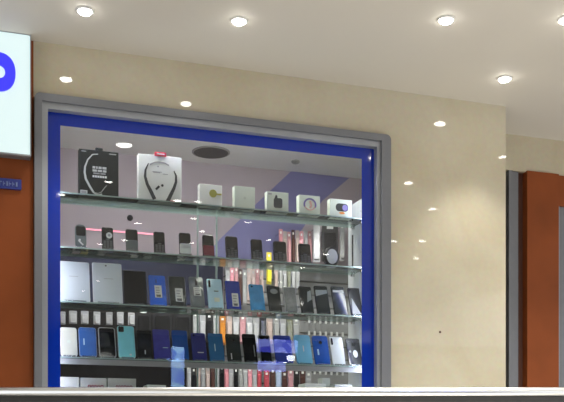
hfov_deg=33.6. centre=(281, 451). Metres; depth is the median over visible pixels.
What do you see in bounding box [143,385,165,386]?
carton
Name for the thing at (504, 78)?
recessed light
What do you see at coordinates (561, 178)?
trim
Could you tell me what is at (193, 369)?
pack
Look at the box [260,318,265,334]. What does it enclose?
pack
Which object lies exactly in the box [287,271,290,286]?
pack
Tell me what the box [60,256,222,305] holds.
board
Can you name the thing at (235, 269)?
pack
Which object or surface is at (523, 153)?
wall
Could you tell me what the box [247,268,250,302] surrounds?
pack
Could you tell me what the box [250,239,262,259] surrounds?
phone
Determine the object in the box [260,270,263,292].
pack
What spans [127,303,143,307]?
phone stand
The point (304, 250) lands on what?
phone
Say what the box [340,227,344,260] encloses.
pack
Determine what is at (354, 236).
panel
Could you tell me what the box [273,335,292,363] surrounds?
smartphone
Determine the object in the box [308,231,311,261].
pack
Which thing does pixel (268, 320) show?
pack
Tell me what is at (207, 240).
phone
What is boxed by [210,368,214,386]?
pack
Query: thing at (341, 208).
print
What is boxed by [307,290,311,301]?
print
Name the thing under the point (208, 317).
pack
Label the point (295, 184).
wall graphic
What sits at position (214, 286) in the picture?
smartphone
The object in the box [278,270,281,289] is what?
pack
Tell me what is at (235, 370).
pack
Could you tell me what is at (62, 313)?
pack
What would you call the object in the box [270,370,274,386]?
pack
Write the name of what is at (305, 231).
pack
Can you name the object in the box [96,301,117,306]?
phone stand
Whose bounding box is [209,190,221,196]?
print
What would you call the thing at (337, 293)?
smartphone
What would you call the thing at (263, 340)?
smartphone
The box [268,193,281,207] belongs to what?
print
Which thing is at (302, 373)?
pack
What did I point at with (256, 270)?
pack
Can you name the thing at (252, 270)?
pack
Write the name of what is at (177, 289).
smartphone
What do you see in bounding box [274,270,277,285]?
pack
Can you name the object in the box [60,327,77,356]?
smartphone
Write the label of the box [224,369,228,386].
pack
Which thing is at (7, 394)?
handrail
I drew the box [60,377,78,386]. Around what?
carton
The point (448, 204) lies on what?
wall
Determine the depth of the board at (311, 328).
5.48 m
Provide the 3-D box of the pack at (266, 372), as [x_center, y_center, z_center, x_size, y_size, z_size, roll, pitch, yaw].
[-0.085,-0.367,5.223,0.031,0.179,0.013,0,0,-20]
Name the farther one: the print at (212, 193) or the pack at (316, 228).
the pack at (316, 228)
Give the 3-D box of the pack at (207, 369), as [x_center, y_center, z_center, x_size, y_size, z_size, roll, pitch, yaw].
[-0.405,-0.378,5.113,0.023,0.186,0.013,0,0,-20]
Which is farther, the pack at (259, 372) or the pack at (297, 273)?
the pack at (297, 273)
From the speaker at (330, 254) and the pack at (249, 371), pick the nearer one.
the speaker at (330, 254)
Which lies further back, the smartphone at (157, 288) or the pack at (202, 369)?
the pack at (202, 369)
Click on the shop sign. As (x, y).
(15, 48)
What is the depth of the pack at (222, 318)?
5.19 m
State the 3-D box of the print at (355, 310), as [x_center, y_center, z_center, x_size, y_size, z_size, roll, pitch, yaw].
[0.342,-0.675,4.328,0.043,0.082,0.001,0,-20,-19]
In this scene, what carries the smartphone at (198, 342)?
on the phone stand
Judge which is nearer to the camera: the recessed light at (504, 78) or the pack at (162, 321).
the recessed light at (504, 78)
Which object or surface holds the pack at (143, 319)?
hanging from the board at (144, 375)
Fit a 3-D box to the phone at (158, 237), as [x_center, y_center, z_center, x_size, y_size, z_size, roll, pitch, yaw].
[-0.529,-0.901,4.027,0.048,0.097,0.032,0,0,-19]
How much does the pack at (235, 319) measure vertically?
0.162 m
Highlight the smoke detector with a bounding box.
[291,160,299,163]
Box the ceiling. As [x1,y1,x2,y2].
[0,0,563,178]
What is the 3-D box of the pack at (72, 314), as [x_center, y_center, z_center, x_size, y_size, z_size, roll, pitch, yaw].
[-1.101,-0.710,4.926,0.041,0.069,0.013,0,0,-16]
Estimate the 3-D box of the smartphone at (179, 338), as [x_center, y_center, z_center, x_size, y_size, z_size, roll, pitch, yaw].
[-0.443,-0.464,4.070,0.069,0.135,0.056,0,0,-19]
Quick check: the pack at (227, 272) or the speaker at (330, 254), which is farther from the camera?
the pack at (227, 272)
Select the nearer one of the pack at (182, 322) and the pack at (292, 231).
the pack at (182, 322)
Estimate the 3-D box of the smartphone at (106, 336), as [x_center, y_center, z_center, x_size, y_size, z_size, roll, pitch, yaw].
[-0.743,-0.464,3.968,0.071,0.134,0.056,0,0,-19]
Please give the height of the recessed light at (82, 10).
0.018 m
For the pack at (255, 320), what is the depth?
5.25 m
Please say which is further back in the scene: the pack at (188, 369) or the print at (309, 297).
the pack at (188, 369)
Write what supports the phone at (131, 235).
on the phone stand
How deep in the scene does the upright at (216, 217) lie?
4.24 m
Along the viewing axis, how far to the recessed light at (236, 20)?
3.53 m
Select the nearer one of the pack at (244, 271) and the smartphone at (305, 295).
the smartphone at (305, 295)
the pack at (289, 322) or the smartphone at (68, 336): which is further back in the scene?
the pack at (289, 322)
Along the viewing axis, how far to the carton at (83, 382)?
3.92 m
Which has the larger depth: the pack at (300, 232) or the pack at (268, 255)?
the pack at (300, 232)
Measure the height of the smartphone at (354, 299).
0.139 m
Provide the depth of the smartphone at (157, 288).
4.03 m
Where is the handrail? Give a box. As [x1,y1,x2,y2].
[0,387,563,401]
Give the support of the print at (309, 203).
attached to the box at (304, 203)
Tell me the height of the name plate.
0.040 m
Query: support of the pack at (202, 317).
hanging from the board at (144, 375)
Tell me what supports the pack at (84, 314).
hanging from the board at (144, 375)
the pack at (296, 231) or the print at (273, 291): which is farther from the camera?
the pack at (296, 231)
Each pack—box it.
[60,311,65,324]
[69,311,76,323]
[81,311,88,323]
[93,312,99,324]
[106,312,112,324]
[117,312,123,324]
[128,312,134,325]
[136,312,150,330]
[153,313,171,336]
[174,314,190,337]
[187,368,190,386]
[192,368,195,386]
[193,315,196,332]
[196,368,200,386]
[200,315,205,339]
[201,368,204,386]
[206,315,211,341]
[206,368,209,386]
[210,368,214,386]
[213,316,218,333]
[215,368,218,386]
[220,316,225,344]
[220,369,223,386]
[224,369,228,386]
[226,270,229,280]
[226,316,231,333]
[229,369,232,386]
[230,267,233,280]
[233,317,238,334]
[234,267,237,280]
[234,369,237,386]
[238,369,242,386]
[239,269,242,304]
[240,317,245,343]
[243,270,246,305]
[243,369,246,386]
[246,317,251,333]
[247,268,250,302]
[248,369,251,386]
[251,269,254,283]
[252,370,256,386]
[253,318,258,345]
[255,269,258,284]
[257,370,261,386]
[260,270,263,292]
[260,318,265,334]
[264,370,268,386]
[266,252,270,283]
[266,318,271,343]
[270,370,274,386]
[273,319,278,344]
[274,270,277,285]
[276,370,280,386]
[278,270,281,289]
[279,229,282,240]
[280,319,285,335]
[282,271,285,291]
[282,371,286,386]
[283,231,286,264]
[286,319,292,343]
[287,232,290,261]
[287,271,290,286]
[288,371,292,386]
[291,230,294,261]
[291,271,294,287]
[293,320,298,346]
[294,371,298,386]
[295,230,298,262]
[296,272,299,290]
[299,231,302,243]
[300,371,304,383]
[304,230,306,243]
[306,371,310,382]
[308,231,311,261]
[313,225,319,261]
[322,226,337,261]
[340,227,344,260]
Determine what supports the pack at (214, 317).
hanging from the board at (144, 375)
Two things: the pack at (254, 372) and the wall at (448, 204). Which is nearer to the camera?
the wall at (448, 204)
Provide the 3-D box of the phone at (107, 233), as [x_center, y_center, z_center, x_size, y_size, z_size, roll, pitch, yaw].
[-0.738,-0.902,3.955,0.048,0.099,0.032,0,0,-19]
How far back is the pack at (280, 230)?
5.30 m
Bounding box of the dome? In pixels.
[127,215,132,220]
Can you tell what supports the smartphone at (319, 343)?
on the phone stand
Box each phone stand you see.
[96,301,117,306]
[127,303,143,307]
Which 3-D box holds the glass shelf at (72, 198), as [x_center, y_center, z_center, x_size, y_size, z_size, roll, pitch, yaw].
[-0.320,-1.061,4.131,1.437,0.018,0.170,0,0,-19]
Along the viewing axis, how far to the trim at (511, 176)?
4.84 m
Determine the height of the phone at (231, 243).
0.102 m
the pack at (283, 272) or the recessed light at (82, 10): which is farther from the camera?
the pack at (283, 272)
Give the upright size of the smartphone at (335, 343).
0.136 m
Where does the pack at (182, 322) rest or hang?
hanging from the board at (144, 375)
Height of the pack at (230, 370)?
0.188 m
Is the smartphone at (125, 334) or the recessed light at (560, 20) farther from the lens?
the smartphone at (125, 334)
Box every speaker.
[192,146,229,158]
[323,246,338,267]
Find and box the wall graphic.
[203,171,348,263]
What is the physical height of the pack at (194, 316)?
0.160 m
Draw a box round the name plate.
[0,178,20,189]
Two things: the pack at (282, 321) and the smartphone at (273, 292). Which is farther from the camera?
the pack at (282, 321)
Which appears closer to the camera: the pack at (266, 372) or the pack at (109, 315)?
the pack at (109, 315)
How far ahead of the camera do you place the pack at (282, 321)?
5.31 m
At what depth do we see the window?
3.95 m
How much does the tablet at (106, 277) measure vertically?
0.179 m
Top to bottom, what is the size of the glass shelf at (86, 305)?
0.018 m
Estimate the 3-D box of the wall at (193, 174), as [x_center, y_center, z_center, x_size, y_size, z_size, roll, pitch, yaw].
[-0.687,-0.345,5.252,2.720,2.590,0.100,0,0,-19]
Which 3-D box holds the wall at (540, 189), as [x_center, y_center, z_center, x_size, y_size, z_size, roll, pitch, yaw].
[1.320,-0.255,5.001,0.193,2.409,0.262,0,0,-19]
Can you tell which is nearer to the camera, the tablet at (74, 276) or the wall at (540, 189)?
the tablet at (74, 276)
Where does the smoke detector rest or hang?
attached to the ceiling
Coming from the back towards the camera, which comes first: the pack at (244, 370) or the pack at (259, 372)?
the pack at (259, 372)
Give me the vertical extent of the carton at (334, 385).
0.144 m
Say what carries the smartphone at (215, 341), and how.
on the phone stand
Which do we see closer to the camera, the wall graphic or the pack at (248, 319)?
the pack at (248, 319)
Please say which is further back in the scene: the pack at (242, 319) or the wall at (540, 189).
the pack at (242, 319)
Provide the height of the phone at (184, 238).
0.102 m
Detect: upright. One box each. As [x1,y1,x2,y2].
[197,215,198,386]
[216,217,217,386]
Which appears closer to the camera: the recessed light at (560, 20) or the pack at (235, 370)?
the recessed light at (560, 20)
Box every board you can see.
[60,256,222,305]
[60,308,230,386]
[222,228,347,386]
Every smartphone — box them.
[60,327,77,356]
[78,327,96,356]
[98,327,115,357]
[117,326,135,358]
[136,330,152,358]
[148,275,166,305]
[152,329,170,359]
[168,276,186,306]
[171,330,188,359]
[188,277,204,306]
[190,333,206,360]
[206,279,223,308]
[207,333,224,361]
[224,281,240,309]
[225,334,241,361]
[242,334,257,362]
[248,284,264,310]
[258,335,272,362]
[266,286,281,311]
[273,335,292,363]
[282,287,297,312]
[293,335,312,363]
[298,286,313,313]
[311,336,329,364]
[313,286,330,313]
[328,337,345,364]
[330,286,347,314]
[345,338,361,365]
[347,288,361,315]
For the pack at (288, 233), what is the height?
0.194 m
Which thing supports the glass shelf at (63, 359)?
attached to the window
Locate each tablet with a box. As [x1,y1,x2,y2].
[60,261,89,301]
[92,262,122,303]
[123,270,146,304]
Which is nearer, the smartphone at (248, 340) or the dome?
the smartphone at (248, 340)
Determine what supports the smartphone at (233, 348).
on the phone stand
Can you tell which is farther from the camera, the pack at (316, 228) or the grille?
the pack at (316, 228)
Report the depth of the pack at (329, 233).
5.35 m
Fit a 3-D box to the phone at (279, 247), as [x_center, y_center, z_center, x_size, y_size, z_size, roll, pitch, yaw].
[-0.010,-0.901,4.206,0.059,0.097,0.032,0,0,-12]
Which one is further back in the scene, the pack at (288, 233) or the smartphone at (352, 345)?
the pack at (288, 233)
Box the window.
[33,92,390,386]
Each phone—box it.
[75,224,86,247]
[101,227,113,249]
[125,229,137,250]
[153,232,164,252]
[179,233,190,254]
[202,235,213,256]
[225,236,237,257]
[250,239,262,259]
[273,241,286,261]
[298,243,310,262]
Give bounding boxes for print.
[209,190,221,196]
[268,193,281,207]
[270,289,277,293]
[304,198,315,210]
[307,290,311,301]
[315,290,326,295]
[336,203,347,213]
[349,350,357,357]
[352,300,360,313]
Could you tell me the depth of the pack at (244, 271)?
5.20 m
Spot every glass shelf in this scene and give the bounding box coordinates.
[60,191,361,229]
[60,246,361,276]
[60,300,361,323]
[60,356,361,372]
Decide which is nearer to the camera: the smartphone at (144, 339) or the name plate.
the name plate
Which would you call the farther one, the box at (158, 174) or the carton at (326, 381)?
the carton at (326, 381)
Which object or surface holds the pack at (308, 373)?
hanging from the board at (311, 328)
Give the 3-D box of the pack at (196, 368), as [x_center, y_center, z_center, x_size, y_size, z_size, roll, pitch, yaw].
[-0.456,-0.387,5.096,0.023,0.185,0.013,0,0,0]
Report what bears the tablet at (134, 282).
on the phone stand at (129, 306)
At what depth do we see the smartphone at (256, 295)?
4.18 m
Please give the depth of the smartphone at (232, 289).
4.14 m
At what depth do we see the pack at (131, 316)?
5.02 m
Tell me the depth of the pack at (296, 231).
5.33 m
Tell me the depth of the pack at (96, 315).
4.96 m
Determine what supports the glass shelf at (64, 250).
attached to the panel
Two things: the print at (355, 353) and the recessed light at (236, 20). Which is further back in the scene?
the print at (355, 353)
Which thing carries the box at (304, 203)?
on the glass shelf at (72, 198)
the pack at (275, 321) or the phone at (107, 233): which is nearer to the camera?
the phone at (107, 233)
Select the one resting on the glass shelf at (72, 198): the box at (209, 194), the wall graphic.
the box at (209, 194)
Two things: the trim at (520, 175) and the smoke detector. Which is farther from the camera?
the smoke detector
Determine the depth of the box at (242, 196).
4.13 m
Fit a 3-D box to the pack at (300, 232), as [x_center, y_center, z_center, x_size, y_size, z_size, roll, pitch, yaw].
[0.111,-1.166,5.344,0.022,0.194,0.013,0,0,-1]
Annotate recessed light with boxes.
[76,6,93,15]
[230,16,247,25]
[437,15,454,24]
[497,75,511,82]
[557,16,563,24]
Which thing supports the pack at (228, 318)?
hanging from the board at (144, 375)
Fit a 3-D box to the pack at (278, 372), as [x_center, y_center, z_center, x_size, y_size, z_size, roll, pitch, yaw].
[-0.019,-0.393,5.246,0.031,0.180,0.013,0,0,1]
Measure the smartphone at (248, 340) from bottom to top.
0.132 m
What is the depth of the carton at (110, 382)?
3.95 m
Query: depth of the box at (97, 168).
3.92 m
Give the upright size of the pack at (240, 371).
0.188 m
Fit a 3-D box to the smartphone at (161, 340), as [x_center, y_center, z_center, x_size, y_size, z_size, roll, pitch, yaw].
[-0.521,-0.465,4.044,0.073,0.136,0.057,0,0,-19]
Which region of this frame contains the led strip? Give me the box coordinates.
[86,228,152,235]
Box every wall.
[0,41,505,386]
[60,148,361,307]
[506,134,563,175]
[523,171,558,386]
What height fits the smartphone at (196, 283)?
0.145 m
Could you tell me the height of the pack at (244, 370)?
0.189 m
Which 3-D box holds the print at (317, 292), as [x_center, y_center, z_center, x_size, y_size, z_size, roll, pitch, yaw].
[0.181,-0.730,4.294,0.057,0.035,0.001,0,-20,-19]
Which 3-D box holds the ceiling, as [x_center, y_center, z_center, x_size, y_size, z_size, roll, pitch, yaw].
[0.569,-1.688,0.191,9.200,0.104,10.290,0,0,-19]
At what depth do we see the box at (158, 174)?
4.00 m
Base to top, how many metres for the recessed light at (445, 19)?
0.018 m
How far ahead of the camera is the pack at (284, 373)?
5.25 m
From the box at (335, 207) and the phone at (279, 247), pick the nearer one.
the phone at (279, 247)
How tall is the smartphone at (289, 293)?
0.124 m
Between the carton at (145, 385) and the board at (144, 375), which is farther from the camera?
the board at (144, 375)
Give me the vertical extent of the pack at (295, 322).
0.166 m
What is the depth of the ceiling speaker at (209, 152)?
5.08 m
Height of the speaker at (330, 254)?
0.095 m
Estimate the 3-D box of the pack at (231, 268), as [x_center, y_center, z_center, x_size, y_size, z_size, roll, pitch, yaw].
[-0.277,-0.923,5.179,0.021,0.200,0.013,0,0,-2]
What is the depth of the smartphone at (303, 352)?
4.25 m
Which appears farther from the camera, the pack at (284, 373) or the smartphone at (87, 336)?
the pack at (284, 373)
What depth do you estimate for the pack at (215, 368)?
5.12 m
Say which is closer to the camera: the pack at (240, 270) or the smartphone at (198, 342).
the smartphone at (198, 342)
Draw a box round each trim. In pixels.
[506,170,517,386]
[518,173,522,386]
[559,175,563,386]
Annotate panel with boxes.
[348,199,361,386]
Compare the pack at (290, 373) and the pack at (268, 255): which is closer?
the pack at (268, 255)
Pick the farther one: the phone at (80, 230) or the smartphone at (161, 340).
the smartphone at (161, 340)
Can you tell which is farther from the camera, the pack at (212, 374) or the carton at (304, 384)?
the pack at (212, 374)
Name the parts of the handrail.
rail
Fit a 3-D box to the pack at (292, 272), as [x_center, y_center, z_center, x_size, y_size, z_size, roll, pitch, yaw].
[0.064,-0.983,5.296,0.023,0.136,0.013,0,0,-11]
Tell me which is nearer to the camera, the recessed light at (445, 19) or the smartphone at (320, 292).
the recessed light at (445, 19)
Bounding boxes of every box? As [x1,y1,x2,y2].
[78,148,117,200]
[137,152,180,205]
[198,184,221,208]
[232,186,254,211]
[265,191,287,214]
[296,195,319,217]
[327,199,351,220]
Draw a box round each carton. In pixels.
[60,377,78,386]
[79,378,105,386]
[106,378,135,386]
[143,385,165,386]
[298,383,325,386]
[318,378,329,386]
[330,384,351,386]
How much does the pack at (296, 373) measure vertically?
0.181 m
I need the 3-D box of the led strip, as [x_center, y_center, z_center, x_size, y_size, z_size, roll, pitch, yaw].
[-0.874,-1.207,5.130,0.417,0.012,0.013,0,0,-19]
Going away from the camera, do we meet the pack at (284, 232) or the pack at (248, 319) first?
the pack at (248, 319)
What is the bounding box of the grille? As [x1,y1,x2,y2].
[327,249,337,263]
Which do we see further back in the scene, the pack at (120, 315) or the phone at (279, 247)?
the pack at (120, 315)
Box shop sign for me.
[0,30,30,159]
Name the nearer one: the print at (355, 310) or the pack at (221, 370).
the print at (355, 310)
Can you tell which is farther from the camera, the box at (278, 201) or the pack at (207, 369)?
the pack at (207, 369)
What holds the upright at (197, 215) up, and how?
on the floor

